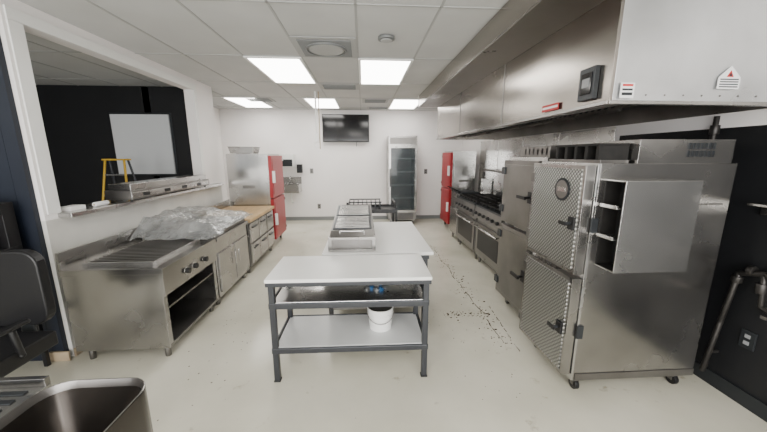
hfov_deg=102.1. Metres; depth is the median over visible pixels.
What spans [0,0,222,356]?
wall
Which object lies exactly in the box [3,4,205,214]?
trim
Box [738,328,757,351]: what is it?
wall outlet
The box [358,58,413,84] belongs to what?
ceiling light panel
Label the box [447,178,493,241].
fryer
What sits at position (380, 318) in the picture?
plastic bucket
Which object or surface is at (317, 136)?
cord
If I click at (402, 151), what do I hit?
refrigerator
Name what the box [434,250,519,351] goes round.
debris
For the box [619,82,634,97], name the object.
label
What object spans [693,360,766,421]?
baseboard
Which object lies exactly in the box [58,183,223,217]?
ledge
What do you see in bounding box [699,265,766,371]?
pipe
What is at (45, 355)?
stand
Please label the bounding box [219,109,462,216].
wall
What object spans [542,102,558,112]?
warning sticker
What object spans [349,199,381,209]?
dish rack
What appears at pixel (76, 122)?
wall
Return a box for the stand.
[0,249,50,366]
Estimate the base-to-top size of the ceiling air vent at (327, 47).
0.031 m
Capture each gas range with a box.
[455,169,503,258]
[473,202,504,271]
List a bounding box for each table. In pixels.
[206,199,274,272]
[264,254,431,382]
[322,222,433,323]
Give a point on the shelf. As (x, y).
(763, 206)
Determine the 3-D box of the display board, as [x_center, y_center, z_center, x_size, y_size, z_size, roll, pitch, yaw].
[-3.799,-1.131,4.918,0.930,0.980,0.038,-1,11,-4]
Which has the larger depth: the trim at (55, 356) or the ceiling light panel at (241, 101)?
the ceiling light panel at (241, 101)
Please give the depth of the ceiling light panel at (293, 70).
3.74 m
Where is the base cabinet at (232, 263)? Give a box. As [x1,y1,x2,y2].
[143,219,249,304]
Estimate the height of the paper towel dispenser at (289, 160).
0.300 m
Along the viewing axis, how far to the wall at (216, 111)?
7.17 m
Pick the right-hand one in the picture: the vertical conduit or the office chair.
the vertical conduit
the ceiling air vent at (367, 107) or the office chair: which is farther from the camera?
the ceiling air vent at (367, 107)
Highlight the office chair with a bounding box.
[0,249,57,376]
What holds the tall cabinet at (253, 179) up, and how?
on the floor
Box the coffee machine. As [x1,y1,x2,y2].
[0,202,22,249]
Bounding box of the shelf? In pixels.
[747,203,766,215]
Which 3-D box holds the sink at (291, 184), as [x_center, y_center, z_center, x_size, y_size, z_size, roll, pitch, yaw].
[-2.207,-0.609,7.391,0.450,0.679,0.394,-1,11,-4]
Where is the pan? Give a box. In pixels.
[227,146,259,153]
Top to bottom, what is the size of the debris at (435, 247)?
0.003 m
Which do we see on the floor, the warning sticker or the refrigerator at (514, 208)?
the refrigerator at (514, 208)
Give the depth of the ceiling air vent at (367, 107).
6.88 m
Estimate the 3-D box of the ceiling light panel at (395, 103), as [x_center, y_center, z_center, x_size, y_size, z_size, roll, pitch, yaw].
[0.440,-2.309,6.418,0.610,0.014,1.220,-1,11,-4]
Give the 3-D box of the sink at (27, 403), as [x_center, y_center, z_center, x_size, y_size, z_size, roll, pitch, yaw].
[-1.280,1.017,0.968,0.984,0.830,0.430,-1,11,-4]
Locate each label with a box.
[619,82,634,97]
[716,66,740,88]
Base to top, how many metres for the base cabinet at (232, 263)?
0.830 m
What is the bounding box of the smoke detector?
[378,34,394,42]
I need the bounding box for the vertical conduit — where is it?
[708,116,720,139]
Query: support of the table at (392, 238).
on the floor
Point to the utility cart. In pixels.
(385, 208)
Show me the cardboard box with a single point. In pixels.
(79, 206)
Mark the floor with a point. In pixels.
(366, 391)
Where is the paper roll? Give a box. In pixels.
[92,200,109,206]
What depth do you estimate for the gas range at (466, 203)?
5.14 m
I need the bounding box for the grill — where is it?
[55,227,218,359]
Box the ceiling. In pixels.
[18,0,507,110]
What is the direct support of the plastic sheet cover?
on the grill
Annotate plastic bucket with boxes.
[367,307,393,331]
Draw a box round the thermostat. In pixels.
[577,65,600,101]
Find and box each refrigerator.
[386,136,417,223]
[494,145,556,311]
[518,139,736,388]
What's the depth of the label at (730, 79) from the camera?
1.71 m
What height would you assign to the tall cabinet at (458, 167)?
1.679 m
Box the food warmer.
[104,175,208,201]
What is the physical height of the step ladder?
1.542 m
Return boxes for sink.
[0,375,152,431]
[283,176,301,202]
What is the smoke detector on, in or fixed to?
attached to the ceiling
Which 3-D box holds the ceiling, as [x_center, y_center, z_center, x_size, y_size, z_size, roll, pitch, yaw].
[-1.750,-1.580,2.382,8.250,0.100,10.100,-1,11,-4]
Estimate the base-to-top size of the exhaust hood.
0.757 m
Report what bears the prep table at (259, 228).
on the floor
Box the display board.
[108,112,178,175]
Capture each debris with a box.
[157,247,519,420]
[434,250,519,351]
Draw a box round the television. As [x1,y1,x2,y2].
[322,114,368,146]
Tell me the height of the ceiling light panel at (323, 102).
0.014 m
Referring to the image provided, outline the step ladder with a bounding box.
[101,159,136,200]
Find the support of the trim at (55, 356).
attached to the wall at (60, 234)
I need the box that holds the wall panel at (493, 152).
[478,127,616,190]
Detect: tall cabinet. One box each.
[226,154,286,239]
[440,151,475,223]
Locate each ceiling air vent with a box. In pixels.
[245,97,275,101]
[289,36,356,57]
[318,83,358,89]
[362,99,388,102]
[367,107,387,108]
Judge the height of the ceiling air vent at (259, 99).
0.016 m
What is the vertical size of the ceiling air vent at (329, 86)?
0.016 m
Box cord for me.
[314,91,320,148]
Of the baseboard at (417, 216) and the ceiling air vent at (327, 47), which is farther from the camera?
the baseboard at (417, 216)
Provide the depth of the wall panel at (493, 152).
4.83 m
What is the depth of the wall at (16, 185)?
2.20 m
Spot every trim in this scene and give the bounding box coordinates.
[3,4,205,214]
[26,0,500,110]
[49,347,82,361]
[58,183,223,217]
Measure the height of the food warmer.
0.170 m
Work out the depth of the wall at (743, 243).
2.03 m
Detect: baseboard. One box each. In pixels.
[286,215,440,220]
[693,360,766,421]
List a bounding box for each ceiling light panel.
[221,97,273,107]
[243,56,317,83]
[302,98,339,107]
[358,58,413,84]
[388,99,417,108]
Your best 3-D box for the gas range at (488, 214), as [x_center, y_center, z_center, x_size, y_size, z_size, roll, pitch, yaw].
[1.723,0.107,4.220,0.747,1.360,0.900,-1,11,-4]
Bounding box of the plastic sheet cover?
[129,206,252,240]
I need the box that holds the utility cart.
[346,198,397,221]
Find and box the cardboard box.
[60,204,85,210]
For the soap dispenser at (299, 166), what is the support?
attached to the wall at (342, 171)
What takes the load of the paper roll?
on the ledge at (89, 209)
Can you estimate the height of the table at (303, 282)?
0.785 m
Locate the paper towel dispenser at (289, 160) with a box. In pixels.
[280,154,295,166]
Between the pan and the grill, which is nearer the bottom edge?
the grill
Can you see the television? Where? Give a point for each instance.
(335, 127)
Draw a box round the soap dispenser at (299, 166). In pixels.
[297,164,302,172]
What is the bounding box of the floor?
[5,219,766,431]
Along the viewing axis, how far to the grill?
2.41 m
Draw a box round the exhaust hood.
[418,0,766,139]
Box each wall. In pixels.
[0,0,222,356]
[0,36,68,360]
[36,85,192,206]
[141,86,227,200]
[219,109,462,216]
[462,109,766,403]

